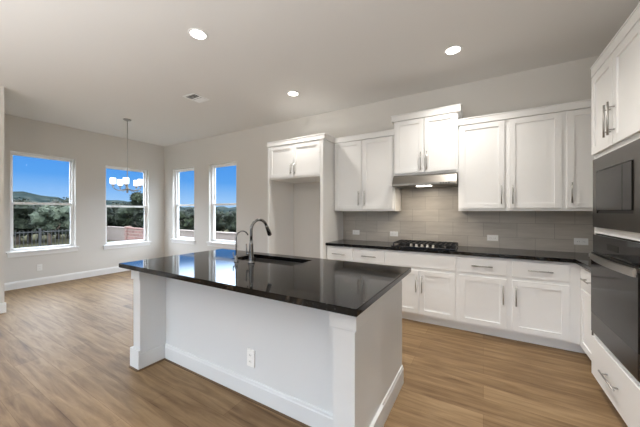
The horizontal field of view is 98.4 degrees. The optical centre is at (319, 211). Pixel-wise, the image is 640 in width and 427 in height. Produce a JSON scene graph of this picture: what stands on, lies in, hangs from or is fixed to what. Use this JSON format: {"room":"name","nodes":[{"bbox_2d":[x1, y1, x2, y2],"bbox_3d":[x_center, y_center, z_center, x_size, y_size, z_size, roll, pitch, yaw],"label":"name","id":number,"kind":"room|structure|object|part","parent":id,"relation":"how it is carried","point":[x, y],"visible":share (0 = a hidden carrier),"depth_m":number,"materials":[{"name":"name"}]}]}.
{"room":"kitchen","nodes":[
{"label":"kitchen","id":0,"kind":"room"},
{"bbox_2d":[0,86,3,302],"bbox_3d":[-6.143,-0.161,2.054,1.515,3.048,4.800,0,0,31],"label":"wall","id":1,"kind":"structure","parent":0,"point":[1,87],"depth_m":3.71,"materials":[{"name":"white paint"}]},
{"bbox_2d":[0,302,5,313],"bbox_3d":[-5.440,1.296,1.740,0.015,0.135,4.655,0,0,31],"label":"baseboard","id":2,"kind":"structure","parent":1,"relation":"attached to","point":[2,305],"depth_m":3.71,"materials":[{"name":"white wood"}]},
{"bbox_2d":[4,114,163,282],"bbox_3d":[-4.865,-0.161,5.859,0.160,3.048,3.370,0,0,31],"label":"wall","id":3,"kind":"structure","parent":0,"point":[91,152],"depth_m":5.73,"materials":[{"name":"white paint"}]},
{"bbox_2d":[37,264,41,270],"bbox_3d":[-5.202,1.033,5.123,0.008,0.118,0.072,0,0,31],"label":"wall outlet","id":4,"kind":"object","parent":3,"relation":"attached to","point":[39,266],"visible":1,"depth_m":5.12,"materials":[{"name":"white plastic"}]},
{"bbox_2d":[6,151,78,257],"bbox_3d":[-5.218,-0.134,5.222,0.190,1.867,0.995,0,0,31],"label":"window","id":5,"kind":"structure","parent":3,"relation":"in","point":[29,251],"depth_m":5.20,"materials":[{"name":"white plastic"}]},
{"bbox_3d":[-5.278,-0.585,5.258,0.030,0.905,0.835,0,0,31],"label":"sash","id":6,"kind":"part","parent":5,"relation":"part of","materials":[{"name":"white plastic"}]},
{"bbox_3d":[-5.249,0.258,5.240,0.032,0.864,0.835,0,0,31],"label":"sash","id":7,"kind":"part","parent":5,"relation":"part of","materials":[{"name":"white plastic"}]},
{"bbox_3d":[-5.181,0.718,5.200,0.105,0.030,0.995,0,0,31],"label":"sill","id":8,"kind":"part","parent":5,"relation":"part of","materials":[{"name":"white"}]},
{"bbox_2d":[4,266,128,290],"bbox_3d":[-4.790,1.296,5.814,0.015,0.135,3.050,0,0,31],"label":"baseboard","id":9,"kind":"structure","parent":3,"relation":"attached to","point":[78,275],"depth_m":5.36,"materials":[{"name":"white wood"}]},
{"bbox_2d":[103,165,150,249],"bbox_3d":[-4.499,-0.100,6.438,0.190,1.845,1.000,0,0,31],"label":"window","id":10,"kind":"structure","parent":3,"relation":"in","point":[143,242],"depth_m":6.56,"materials":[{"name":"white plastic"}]},
{"bbox_3d":[-4.559,-0.547,6.473,0.030,0.890,0.840,0,0,31],"label":"sash","id":11,"kind":"part","parent":10,"relation":"part of","materials":[{"name":"clear glass"}]},
{"bbox_3d":[-4.530,0.284,6.456,0.032,0.857,0.840,0,0,31],"label":"sash","id":12,"kind":"part","parent":10,"relation":"part of","materials":[{"name":"white plastic"}]},
{"bbox_3d":[-4.462,0.741,6.416,0.105,0.030,1.000,0,0,31],"label":"sill","id":13,"kind":"part","parent":10,"relation":"part of","materials":[{"name":"white wood"}]},
{"bbox_2d":[0,270,627,426],"bbox_3d":[-2.337,1.413,1.667,8.860,0.100,8.090,0,0,31],"label":"floor","id":14,"kind":"structure","parent":0,"point":[65,346],"depth_m":2.20,"materials":[{"name":"brown wood"}]},
{"bbox_2d":[129,270,403,426],"bbox_3d":[-0.496,0.924,2.304,2.152,0.877,1.008,0,0,31],"label":"kitchen island","id":15,"kind":"object","parent":14,"relation":"on","point":[314,367],"visible":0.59,"depth_m":1.93,"materials":[{"name":"white wood"}]},
{"bbox_3d":[-1.495,0.924,2.580,0.110,0.877,0.402,0,0,31],"label":"post","id":16,"kind":"part","parent":15,"relation":"part of","materials":[{"name":"white wood"}]},
{"bbox_3d":[-0.692,1.357,1.973,2.150,0.013,0.237,0,0,31],"label":"shoe moulding","id":17,"kind":"part","parent":15,"relation":"part of","materials":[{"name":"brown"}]},
{"bbox_3d":[-0.583,0.924,2.169,1.878,0.877,0.180,0,0,31],"label":"panel","id":18,"kind":"part","parent":15,"relation":"part of","materials":[{"name":"white"}]},
{"bbox_2d":[247,348,254,367],"bbox_3d":[-0.503,1.063,2.008,0.072,0.124,0.015,0,0,31],"label":"wall outlet","id":19,"kind":"object","parent":15,"relation":"attached to","point":[250,352],"visible":1,"depth_m":2.00,"materials":[{"name":"white plastic"}]},
{"bbox_2d":[119,249,410,316],"bbox_3d":[-0.510,0.467,2.315,2.235,0.037,1.109,0,0,31],"label":"island countertop","id":20,"kind":"structure","parent":15,"relation":"on","point":[349,288],"depth_m":1.94,"materials":[{"name":"black stone"}]},
{"bbox_2d":[233,231,247,261],"bbox_3d":[-0.714,0.310,2.496,0.141,0.278,0.055,0,0,-24],"label":"filter faucet","id":21,"kind":"object","parent":20,"relation":"on","point":[236,256],"visible":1,"depth_m":2.47,"materials":[{"name":"grey metal"}]},
{"bbox_3d":[-0.707,0.282,2.507,0.124,0.223,0.011,0,0,-39],"label":"spout","id":22,"kind":"part","parent":21,"relation":"part of","materials":[{"name":"grey metal"}]},
{"bbox_2d":[246,218,271,263],"bbox_3d":[-0.538,0.254,2.499,0.264,0.389,0.092,0,0,-42],"label":"kitchen faucet","id":23,"kind":"object","parent":20,"relation":"on","point":[251,250],"visible":1,"depth_m":2.42,"materials":[{"name":"grey metal"}]},
{"bbox_3d":[-0.550,0.159,2.490,0.025,0.199,0.201,0,0,36],"label":"spout","id":24,"kind":"part","parent":23,"relation":"part of","materials":[{"name":"grey metal"}]},
{"bbox_2d":[245,258,300,265],"bbox_3d":[-0.460,0.595,2.605,0.727,0.216,0.327,0,0,31],"label":"sink","id":25,"kind":"object","parent":20,"relation":"in","point":[271,261],"visible":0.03,"depth_m":2.78,"materials":[{"name":"silver metal"}]},
{"bbox_3d":[-0.389,1.293,2.379,1.998,0.140,0.771,0,0,31],"label":"baseboard","id":26,"kind":"part","parent":15,"relation":"part of","materials":[{"name":"white wood"}]},
{"bbox_3d":[0.221,0.924,1.564,0.122,0.877,0.402,0,0,31],"label":"post","id":27,"kind":"part","parent":15,"relation":"part of","materials":[{"name":"white wood"}]},
{"bbox_2d":[267,133,342,258],"bbox_3d":[-0.225,0.121,4.474,1.076,2.483,0.707,0,0,31],"label":"surround","id":28,"kind":"object","parent":14,"relation":"on","point":[311,158],"visible":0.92,"depth_m":4.27,"materials":[{"name":"white wood"}]},
{"bbox_3d":[-0.666,0.161,4.756,0.030,2.405,0.669,0,0,31],"label":"panel","id":29,"kind":"part","parent":28,"relation":"part of","materials":[{"name":"white wood"}]},
{"bbox_3d":[-0.611,-0.784,4.347,0.471,0.495,0.020,0,0,31],"label":"door","id":30,"kind":"part","parent":28,"relation":"part of","materials":[{"name":"white wood"}]},
{"bbox_3d":[-0.220,-1.081,4.483,1.076,0.078,0.685,0,0,31],"label":"crown moulding","id":31,"kind":"part","parent":28,"relation":"part of","materials":[{"name":"white wood"}]},
{"bbox_3d":[-0.199,-0.784,4.103,0.471,0.495,0.020,0,0,31],"label":"door","id":32,"kind":"part","parent":28,"relation":"part of","materials":[{"name":"white wood"}]},
{"bbox_3d":[0.195,0.161,4.247,0.050,2.405,0.669,0,0,31],"label":"panel","id":33,"kind":"part","parent":28,"relation":"part of","materials":[{"name":"white wood"}]},
{"bbox_2d":[327,245,353,261],"bbox_3d":[0.415,0.925,4.144,0.424,0.876,0.622,0,0,31],"label":"base cabinet","id":34,"kind":"object","parent":14,"relation":"on","point":[340,253],"visible":0.24,"depth_m":3.90,"materials":[{"name":"white wood"}]},
{"bbox_2d":[354,247,385,264],"bbox_3d":[0.792,0.925,3.921,0.451,0.876,0.622,0,0,31],"label":"base cabinet","id":35,"kind":"object","parent":14,"relation":"on","point":[362,255],"visible":0.26,"depth_m":3.67,"materials":[{"name":"white wood"}]},
{"bbox_2d":[386,250,457,328],"bbox_3d":[1.345,0.925,3.594,0.834,0.876,0.622,0,0,31],"label":"base cabinet","id":36,"kind":"object","parent":14,"relation":"on","point":[429,291],"visible":0.76,"depth_m":3.31,"materials":[{"name":"white wood"}]},
{"bbox_3d":[1.036,0.980,3.471,0.397,0.530,0.020,0,0,31],"label":"door","id":37,"kind":"part","parent":36,"relation":"part of","materials":[{"name":"white wood"}]},
{"bbox_3d":[1.208,0.595,3.369,0.796,0.164,0.020,0,0,31],"label":"drawer","id":38,"kind":"part","parent":36,"relation":"part of","materials":[{"name":"white wood"}]},
{"bbox_3d":[1.382,0.980,3.266,0.391,0.530,0.020,0,0,31],"label":"door","id":39,"kind":"part","parent":36,"relation":"part of","materials":[{"name":"white wood"}]},
{"bbox_2d":[457,255,508,338],"bbox_3d":[1.915,0.925,3.257,0.491,0.876,0.622,0,0,31],"label":"base cabinet","id":40,"kind":"object","parent":14,"relation":"on","point":[482,282],"visible":0.99,"depth_m":3.03,"materials":[{"name":"white wood"}]},
{"bbox_3d":[1.779,0.595,3.032,0.444,0.164,0.020,0,0,31],"label":"drawer","id":41,"kind":"part","parent":40,"relation":"part of","materials":[{"name":"white wood"}]},
{"bbox_3d":[1.779,0.980,3.032,0.444,0.530,0.020,0,0,31],"label":"door","id":42,"kind":"part","parent":40,"relation":"part of","materials":[{"name":"white wood"}]},
{"bbox_3d":[1.929,0.876,2.909,0.012,0.200,0.038,0,0,31],"label":"handle","id":43,"kind":"part","parent":40,"relation":"part of","materials":[{"name":"silver metal"}]},
{"bbox_2d":[509,258,585,353],"bbox_3d":[2.390,0.925,2.976,0.614,0.876,0.622,0,0,31],"label":"base cabinet","id":44,"kind":"object","parent":14,"relation":"on","point":[544,296],"visible":0.98,"depth_m":2.75,"materials":[{"name":"white wood"}]},
{"bbox_3d":[2.209,0.595,2.777,0.452,0.164,0.020,0,0,31],"label":"drawer","id":45,"kind":"part","parent":44,"relation":"part of","materials":[{"name":"white wood"}]},
{"bbox_3d":[2.194,0.595,2.752,0.200,0.012,0.038,0,0,31],"label":"handle","id":46,"kind":"part","parent":44,"relation":"part of","materials":[{"name":"silver metal"}]},
{"bbox_3d":[2.209,0.980,2.777,0.452,0.530,0.020,0,0,31],"label":"door","id":47,"kind":"part","parent":44,"relation":"part of","materials":[{"name":"white wood"}]},
{"bbox_2d":[580,266,593,359],"bbox_3d":[2.550,0.925,2.241,0.632,0.876,0.593,0,0,31],"label":"base cabinet","id":48,"kind":"object","parent":14,"relation":"on","point":[586,332],"visible":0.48,"depth_m":2.44,"materials":[{"name":"white wood"}]},
{"bbox_2d":[325,239,590,270],"bbox_3d":[1.523,0.468,3.172,3.327,0.038,1.147,0,0,31],"label":"countertop","id":49,"kind":"structure","parent":48,"relation":"on","point":[582,259],"depth_m":3.12,"materials":[{"name":"black stone"}]},
{"bbox_2d":[391,240,457,249],"bbox_3d":[1.364,0.425,3.591,0.750,0.048,0.480,0,0,31],"label":"gas cooktop","id":50,"kind":"object","parent":49,"relation":"in","point":[400,243],"visible":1,"depth_m":3.49,"materials":[{"name":"black metal"}]},
{"bbox_3d":[2.301,0.595,2.348,0.020,0.164,0.493,0,0,31],"label":"drawer","id":51,"kind":"part","parent":48,"relation":"part of","materials":[{"name":"white wood"}]},
{"bbox_2d":[590,2,639,426],"bbox_3d":[2.163,0.121,1.640,0.685,2.483,0.835,0,0,31],"label":"oven tower","id":52,"kind":"object","parent":14,"relation":"on","point":[615,75],"visible":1,"depth_m":1.74,"materials":[{"name":"white wood"}]},
{"bbox_3d":[2.013,-0.735,1.966,0.020,0.595,0.402,0,0,31],"label":"door","id":53,"kind":"part","parent":52,"relation":"part of","materials":[{"name":"white wood"}]},
{"bbox_3d":[1.901,-0.602,1.833,0.038,0.215,0.012,0,0,31],"label":"handle","id":54,"kind":"part","parent":52,"relation":"part of","materials":[{"name":"silver metal"}]},
{"bbox_3d":[1.885,1.103,1.804,0.038,0.012,0.250,0,0,31],"label":"handle","id":55,"kind":"part","parent":52,"relation":"part of","materials":[{"name":"silver metal"}]},
{"bbox_3d":[1.868,-0.602,1.776,0.038,0.215,0.012,0,0,31],"label":"handle","id":56,"kind":"part","parent":52,"relation":"part of","materials":[{"name":"silver metal"}]},
{"bbox_2d":[589,234,639,382],"bbox_3d":[2.122,0.548,1.664,0.606,0.760,0.778,0,0,31],"label":"wall oven","id":57,"kind":"object","parent":52,"relation":"in","point":[615,261],"visible":1,"depth_m":1.70,"materials":[{"name":"black metal"}]},
{"bbox_3d":[1.878,0.333,1.808,0.038,0.046,0.720,0,0,31],"label":"handle","id":58,"kind":"part","parent":57,"relation":"part of","materials":[{"name":"silver metal"}]},
{"bbox_3d":[1.900,0.545,1.795,0.018,0.435,0.748,0,0,31],"label":"glass","id":59,"kind":"part","parent":57,"relation":"part of","materials":[{"name":"black glass"}]},
{"bbox_3d":[1.910,0.237,1.790,0.020,0.132,0.748,0,0,31],"label":"control panel","id":60,"kind":"part","parent":57,"relation":"part of","materials":[{"name":"black glass"}]},
{"bbox_3d":[2.177,-1.081,1.631,0.651,0.078,0.835,0,0,31],"label":"crown moulding","id":61,"kind":"part","parent":52,"relation":"part of","materials":[{"name":"white wood"}]},
{"bbox_3d":[1.909,1.103,1.790,0.020,0.290,0.811,0,0,31],"label":"drawer","id":62,"kind":"part","parent":52,"relation":"part of","materials":[{"name":"white wood"}]},
{"bbox_2d":[593,138,639,232],"bbox_3d":[2.100,-0.139,1.677,0.476,0.510,0.778,0,0,31],"label":"microwave","id":63,"kind":"object","parent":52,"relation":"in","point":[616,174],"visible":1,"depth_m":1.71,"materials":[{"name":"black metal"}]},
{"bbox_3d":[1.938,-0.149,1.845,0.025,0.281,0.448,0,0,31],"label":"door","id":64,"kind":"part","parent":63,"relation":"part of","materials":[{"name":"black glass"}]},
{"bbox_3d":[1.791,-0.149,1.597,0.025,0.281,0.120,0,0,31],"label":"control panel","id":65,"kind":"part","parent":63,"relation":"part of","materials":[{"name":"black glass"}]},
{"bbox_3d":[1.805,-0.735,1.614,0.020,0.595,0.402,0,0,31],"label":"door","id":66,"kind":"part","parent":52,"relation":"part of","materials":[{"name":"white wood"}]},
{"bbox_2d":[0,0,639,145],"bbox_3d":[-2.337,-1.745,1.667,8.860,0.120,8.090,0,0,31],"label":"ceiling","id":67,"kind":"structure","parent":0,"point":[88,65],"depth_m":2.88,"materials":[{"name":"white paint"}]},
{"bbox_2d":[110,118,142,192],"bbox_3d":[-3.536,-1.015,5.046,0.491,1.340,0.496,0,0,31],"label":"chandelier","id":68,"kind":"object","parent":67,"relation":"hanging from","point":[125,181],"visible":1,"depth_m":5.04,"materials":[{"name":"white glass"}]},
{"bbox_3d":[-3.665,-0.547,4.887,0.090,0.104,0.090,0,0,31],"label":"lamp shade","id":69,"kind":"part","parent":68,"relation":"part of","materials":[{"name":"white glass"}]},
{"bbox_3d":[-3.717,-0.547,5.134,0.090,0.104,0.090,0,0,31],"label":"lamp shade","id":70,"kind":"part","parent":68,"relation":"part of","materials":[{"name":"white glass"}]},
{"bbox_3d":[-3.414,-0.547,4.860,0.090,0.104,0.090,0,0,31],"label":"lamp shade","id":71,"kind":"part","parent":68,"relation":"part of","materials":[{"name":"white glass"}]},
{"bbox_3d":[-3.521,-1.120,5.046,0.012,1.070,0.012,0,0,31],"label":"rod","id":72,"kind":"part","parent":68,"relation":"part of","materials":[{"name":"silver metal"}]},
{"bbox_3d":[-3.311,-0.547,5.090,0.090,0.104,0.090,0,0,31],"label":"lamp shade","id":73,"kind":"part","parent":68,"relation":"part of","materials":[{"name":"white glass"}]},
{"bbox_2d":[182,92,209,102],"bbox_3d":[-1.825,-1.679,4.083,0.258,0.013,0.284,0,0,31],"label":"ceiling vent","id":74,"kind":"object","parent":67,"relation":"in","point":[193,96],"visible":1,"depth_m":4.07,"materials":[{"name":"grey metal"}]},
{"bbox_2d":[188,28,207,39],"bbox_3d":[-1.156,-1.681,2.618,0.176,0.008,0.176,0,0,31],"label":"recessed light","id":75,"kind":"object","parent":67,"relation":"in","point":[195,33],"visible":1,"depth_m":2.61,"materials":[{"name":"white"}]},
{"bbox_2d":[287,91,298,95],"bbox_3d":[-0.384,-1.681,3.934,0.176,0.008,0.176,0,0,31],"label":"recessed light","id":76,"kind":"object","parent":67,"relation":"in","point":[290,93],"visible":1,"depth_m":3.92,"materials":[{"name":"white"}]},
{"bbox_2d":[444,45,462,54],"bbox_3d":[1.386,-1.681,2.876,0.176,0.008,0.176,0,0,31],"label":"recessed light","id":77,"kind":"object","parent":67,"relation":"in","point":[454,49],"visible":1,"depth_m":2.87,"materials":[{"name":"white"}]},
{"bbox_2d":[164,55,599,257],"bbox_3d":[-0.269,-0.161,5.005,8.620,3.048,0.160,0,0,31],"label":"wall","id":78,"kind":"structure","parent":0,"point":[570,81],"depth_m":4.94,"materials":[{"name":"white paint"}]},
{"bbox_2d":[170,168,194,244],"bbox_3d":[-3.305,-0.144,6.777,0.960,1.835,0.190,0,0,31],"label":"window","id":79,"kind":"structure","parent":78,"relation":"in","point":[184,240],"depth_m":7.00,"materials":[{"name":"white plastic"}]},
{"bbox_3d":[-3.326,0.691,6.740,0.960,0.030,0.105,0,0,31],"label":"sill","id":80,"kind":"part","parent":79,"relation":"part of","materials":[{"name":"white wood"}]},
{"bbox_3d":[-3.286,0.239,6.808,0.800,0.847,0.032,0,0,31],"label":"sash","id":81,"kind":"part","parent":79,"relation":"part of","materials":[{"name":"white plastic"}]},
{"bbox_3d":[-3.269,-0.587,6.837,0.800,0.890,0.030,0,0,31],"label":"sash","id":82,"kind":"part","parent":79,"relation":"part of","materials":[{"name":"white plastic"}]},
{"bbox_2d":[206,162,237,248],"bbox_3d":[-2.102,-0.144,6.066,0.975,1.835,0.190,0,0,31],"label":"window","id":83,"kind":"structure","parent":78,"relation":"in","point":[215,242],"depth_m":6.26,"materials":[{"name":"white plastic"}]},
{"bbox_3d":[-2.123,0.691,6.029,0.975,0.030,0.105,0,0,31],"label":"sill","id":84,"kind":"part","parent":83,"relation":"part of","materials":[{"name":"white"}]},
{"bbox_3d":[-2.075,-0.187,6.111,0.875,1.750,0.085,0,0,31],"label":"frame","id":85,"kind":"part","parent":83,"relation":"part of","materials":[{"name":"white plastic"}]},
{"bbox_3d":[-2.084,0.239,6.096,0.815,0.847,0.032,0,0,31],"label":"sash","id":86,"kind":"part","parent":83,"relation":"part of","materials":[{"name":"white plastic"}]},
{"bbox_3d":[-2.066,-0.587,6.126,0.815,0.890,0.030,0,0,31],"label":"sash","id":87,"kind":"part","parent":83,"relation":"part of","materials":[{"name":"clear glass"}]},
{"bbox_2d":[334,129,400,210],"bbox_3d":[0.693,-0.565,4.116,0.931,1.111,0.387,0,0,31],"label":"upper cabinet","id":88,"kind":"object","parent":78,"relation":"attached to","point":[364,163],"visible":0.93,"depth_m":3.95,"materials":[{"name":"white wood"}]},
{"bbox_3d":[0.411,-0.536,4.114,0.429,0.995,0.020,0,0,31],"label":"door","id":89,"kind":"part","parent":88,"relation":"part of","materials":[{"name":"white wood"}]},
{"bbox_3d":[0.699,-1.081,4.126,0.931,0.078,0.365,0,0,31],"label":"crown moulding","id":90,"kind":"part","parent":88,"relation":"part of","materials":[{"name":"white wood"}]},
{"bbox_3d":[0.810,-0.536,3.878,0.434,0.995,0.020,0,0,31],"label":"door","id":91,"kind":"part","parent":88,"relation":"part of","materials":[{"name":"white wood"}]},
{"bbox_2d":[392,172,457,188],"bbox_3d":[1.391,-0.398,3.624,0.756,0.153,0.503,0,0,31],"label":"range hood","id":92,"kind":"object","parent":78,"relation":"attached to","point":[438,180],"visible":0.99,"depth_m":3.44,"materials":[{"name":"silver metal"}]},
{"bbox_2d":[391,104,462,175],"bbox_3d":[1.413,-0.880,3.661,0.844,0.810,0.437,0,0,31],"label":"upper cabinet","id":93,"kind":"object","parent":78,"relation":"attached to","point":[425,141],"visible":0.95,"depth_m":3.48,"materials":[{"name":"white wood"}]},
{"bbox_3d":[1.168,-0.850,3.608,0.360,0.689,0.020,0,0,31],"label":"door","id":94,"kind":"part","parent":93,"relation":"part of","materials":[{"name":"white wood"}]},
{"bbox_3d":[1.419,-1.244,3.671,0.844,0.083,0.415,0,0,31],"label":"crown moulding","id":95,"kind":"part","parent":93,"relation":"part of","materials":[{"name":"white wood"}]},
{"bbox_3d":[1.485,-0.850,3.421,0.360,0.689,0.020,0,0,31],"label":"door","id":96,"kind":"part","parent":93,"relation":"part of","materials":[{"name":"white wood"}]},
{"bbox_2d":[343,187,593,252],"bbox_3d":[1.818,-0.019,3.671,3.330,0.936,0.010,0,0,31],"label":"backsplash","id":97,"kind":"structure","parent":78,"relation":"attached to","point":[426,214],"depth_m":3.63,"materials":[{"name":"grey tile"}]},
{"bbox_2d":[353,230,359,234],"bbox_3d":[0.573,0.328,4.396,0.118,0.072,0.008,0,0,31],"label":"wall outlet","id":98,"kind":"object","parent":97,"relation":"attached to","point":[355,232],"visible":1,"depth_m":4.39,"materials":[{"name":"white plastic"}]},
{"bbox_2d":[390,231,397,235],"bbox_3d":[1.094,0.328,4.088,0.118,0.072,0.008,0,0,31],"label":"wall outlet","id":99,"kind":"object","parent":97,"relation":"attached to","point":[392,233],"visible":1,"depth_m":4.09,"materials":[{"name":"white plastic"}]},
{"bbox_2d":[487,235,497,240],"bbox_3d":[2.161,0.328,3.457,0.118,0.072,0.008,0,0,31],"label":"wall outlet","id":100,"kind":"object","parent":97,"relation":"attached to","point":[489,237],"visible":1,"depth_m":3.46,"materials":[{"name":"white plastic"}]},
{"bbox_2d":[574,238,587,244],"bbox_3d":[2.871,0.328,3.037,0.118,0.072,0.008,0,0,31],"label":"wall outlet","id":101,"kind":"object","parent":97,"relation":"attached to","point":[577,241],"visible":1,"depth_m":3.04,"materials":[{"name":"white plastic"}]},
{"bbox_2d":[458,112,506,210],"bbox_3d":[1.969,-0.565,3.361,0.490,1.111,0.387,0,0,31],"label":"upper cabinet","id":102,"kind":"object","parent":78,"relation":"attached to","point":[482,140],"visible":1,"depth_m":3.23,"materials":[{"name":"white wood"}]},
{"bbox_3d":[1.974,-1.081,3.371,0.490,0.078,0.365,0,0,31],"label":"crown moulding","id":103,"kind":"part","parent":102,"relation":"part of","materials":[{"name":"white wood"}]},
{"bbox_2d":[507,103,564,210],"bbox_3d":[2.392,-0.565,3.111,0.494,1.111,0.387,0,0,31],"label":"upper cabinet","id":104,"kind":"object","parent":78,"relation":"attached to","point":[535,136],"visible":0.94,"depth_m":2.97,"materials":[{"name":"white wood"}]},
{"bbox_3d":[2.398,-1.081,3.120,0.494,0.078,0.365,0,0,31],"label":"crown moulding","id":105,"kind":"part","parent":104,"relation":"part of","materials":[{"name":"white wood"}]},
{"bbox_2d":[564,99,593,210],"bbox_3d":[2.883,-0.565,2.821,0.646,1.111,0.387,0,0,31],"label":"upper cabinet","id":106,"kind":"object","parent":78,"relation":"attached to","point":[578,159],"visible":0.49,"depth_m":2.80,"materials":[{"name":"white wood"}]},
{"bbox_3d":[2.562,-0.194,2.808,0.012,0.210,0.038,0,0,31],"label":"handle","id":107,"kind":"part","parent":106,"relation":"part of","materials":[{"name":"silver metal"}]},
{"bbox_3d":[2.889,-1.081,2.830,0.646,0.078,0.365,0,0,31],"label":"crown moulding","id":108,"kind":"part","parent":106,"relation":"part of","materials":[{"name":"white wood"}]},
{"label":"outside","id":109,"kind":"structure","parent":0,"visible":0},
{"bbox_2d":[13,229,228,248],"bbox_3d":[-14.058,2.113,54.794,200.000,0.300,240.000,0,0,31],"label":"lawn","id":110,"kind":"structure","parent":109,"point":[35,243],"depth_m":18.22,"materials":[{"name":"green plant"}]},
{"bbox_2d":[13,196,42,244],"bbox_3d":[-17.985,0.548,16.852,2.406,2.947,2.093,0,0,-11],"label":"tree","id":111,"kind":"object","parent":110,"relation":"on","point":[20,212],"visible":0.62,"depth_m":16.42,"materials":[{"name":"green plant"}]},
{"bbox_2d":[25,205,51,242],"bbox_3d":[-18.541,0.676,17.622,2.081,2.690,2.386,0,0,21],"label":"tree","id":112,"kind":"object","parent":110,"relation":"on","point":[29,238],"visible":0.02,"depth_m":17.39,"materials":[{"name":"green plant"}]},
{"bbox_2d":[13,228,69,247],"bbox_3d":[-14.209,1.363,10.352,0.080,1.200,8.750,0,0,31],"label":"iron fence","id":113,"kind":"object","parent":110,"relation":"on","point":[40,229],"visible":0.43,"depth_m":12.77,"materials":[{"name":"black metal"}]},
{"bbox_3d":[-12.841,1.363,12.663,0.080,1.200,0.080,0,0,31],"label":"fence post","id":114,"kind":"part","parent":113,"relation":"part of","materials":[{"name":"black metal"}]},
{"bbox_3d":[-14.206,0.925,10.357,0.036,0.035,8.740,0,0,31],"label":"rail","id":115,"kind":"part","parent":113,"relation":"part of","materials":[{"name":"black metal"}]},
{"bbox_2d":[28,205,69,245],"bbox_3d":[-15.611,0.739,16.222,1.915,2.558,2.211,0,0,28],"label":"tree","id":116,"kind":"object","parent":110,"relation":"on","point":[46,217],"visible":0.89,"depth_m":15.80,"materials":[{"name":"green plant"}]},
{"bbox_2d":[42,205,59,236],"bbox_3d":[-17.453,0.719,18.189,2.210,2.593,1.914,0,0,-4],"label":"tree","id":117,"kind":"object","parent":110,"relation":"on","point":[45,233],"visible":0.02,"depth_m":17.93,"materials":[{"name":"green plant"}]},
{"bbox_2d":[47,197,68,202],"bbox_3d":[-19.390,0.389,21.105,2.251,3.279,2.599,0,0,27],"label":"tree","id":118,"kind":"object","parent":110,"relation":"on","point":[66,199],"visible":0.02,"depth_m":20.87,"materials":[{"name":"green plant"}]},
{"bbox_2d":[107,207,111,225],"bbox_3d":[-17.923,0.558,21.814,2.528,2.927,2.190,0,0,-33],"label":"tree","id":119,"kind":"object","parent":110,"relation":"on","point":[108,208],"visible":0.06,"depth_m":22.21,"materials":[{"name":"green plant"}]},
{"bbox_2d":[107,226,123,240],"bbox_3d":[-14.532,1.493,19.183,4.450,0.940,0.280,0,0,31],"label":"wall","id":120,"kind":"structure","parent":110,"relation":"on","point":[114,233],"depth_m":18.61,"materials":[{"name":"brown paint"}]},
{"bbox_2d":[108,202,128,226],"bbox_3d":[-17.146,0.570,23.247,2.444,2.902,2.117,0,0,45],"label":"tree","id":121,"kind":"object","parent":110,"relation":"on","point":[114,209],"visible":0.27,"depth_m":22.58,"materials":[{"name":"green plant"}]},
{"bbox_2d":[110,204,136,227],"bbox_3d":[-14.900,0.647,21.814,2.520,2.750,2.199,0,0,0],"label":"tree","id":122,"kind":"object","parent":110,"relation":"on","point":[122,215],"visible":0.51,"depth_m":21.14,"materials":[{"name":"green plant"}]},
{"bbox_2d":[124,226,131,240],"bbox_3d":[-12.488,1.453,17.974,0.260,1.020,0.340,0,0,31],"label":"wall pillar","id":123,"kind":"structure","parent":110,"relation":"on","point":[125,227],"depth_m":17.81,"materials":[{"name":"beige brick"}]},
{"bbox_2d":[127,227,143,240],"bbox_3d":[-10.401,1.493,16.739,4.550,0.940,0.280,0,0,31],"label":"brick wall","id":124,"kind":"structure","parent":110,"relation":"on","point":[132,233],"depth_m":17.29,"materials":[{"name":"brick"}]},
{"bbox_2d":[128,191,142,217],"bbox_3d":[-13.596,0.159,21.940,3.080,3.771,3.530,0,0,-24],"label":"tree","id":125,"kind":"object","parent":110,"relation":"on","point":[136,199],"visible":0.21,"depth_m":20.44,"materials":[{"name":"green plant"}]},
{"bbox_2d":[130,208,143,227],"bbox_3d":[-13.490,0.725,21.459,2.082,2.580,1.803,0,0,14],"label":"tree","id":126,"kind":"object","parent":110,"relation":"on","point":[136,223],"visible":0.48,"depth_m":20.83,"materials":[{"name":"green plant"}]},
{"bbox_2d":[179,211,193,229],"bbox_3d":[-9.506,0.926,19.077,1.767,2.166,2.025,0,0,-42],"label":"tree","id":127,"kind":"object","parent":110,"relation":"on","point":[185,223],"visible":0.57,"depth_m":18.62,"materials":[{"name":"green plant"}]},
{"bbox_2d":[180,206,193,229],"bbox_3d":[-8.925,0.816,19.557,2.020,2.391,1.751,0,0,-11],"label":"tree","id":128,"kind":"object","parent":110,"relation":"on","point":[189,213],"visible":0.28,"depth_m":18.93,"materials":[{"name":"green plant"}]},
{"bbox_2d":[179,229,235,240],"bbox_3d":[-4.476,1.473,13.233,9.180,0.980,0.280,0,0,31],"label":"wall","id":129,"kind":"structure","parent":110,"relation":"on","point":[231,236],"depth_m":13.33,"materials":[{"name":"brown paint"}]},
{"bbox_2d":[216,207,226,231],"bbox_3d":[-8.017,0.804,21.187,1.962,2.414,1.700,0,0,26],"label":"tree","id":130,"kind":"object","parent":110,"relation":"on","point":[220,226],"visible":0.27,"depth_m":20.96,"materials":[{"name":"green plant"}]},
{"bbox_2d":[223,210,235,231],"bbox_3d":[-6.251,0.892,20.170,1.608,2.231,1.857,0,0,-5],"label":"tree","id":131,"kind":"object","parent":110,"relation":"on","point":[228,217],"visible":0.61,"depth_m":19.75,"materials":[{"name":"green plant"}]},
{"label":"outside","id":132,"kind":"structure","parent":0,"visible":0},
{"bbox_2d":[13,191,235,212],"bbox_3d":[-40.453,-4.287,120.849,327.289,16.499,353.172,0,0,31],"label":"hills","id":133,"kind":"structure","parent":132,"point":[33,197],"depth_m":138.43,"materials":[{"name":"green plant"}]}
]}

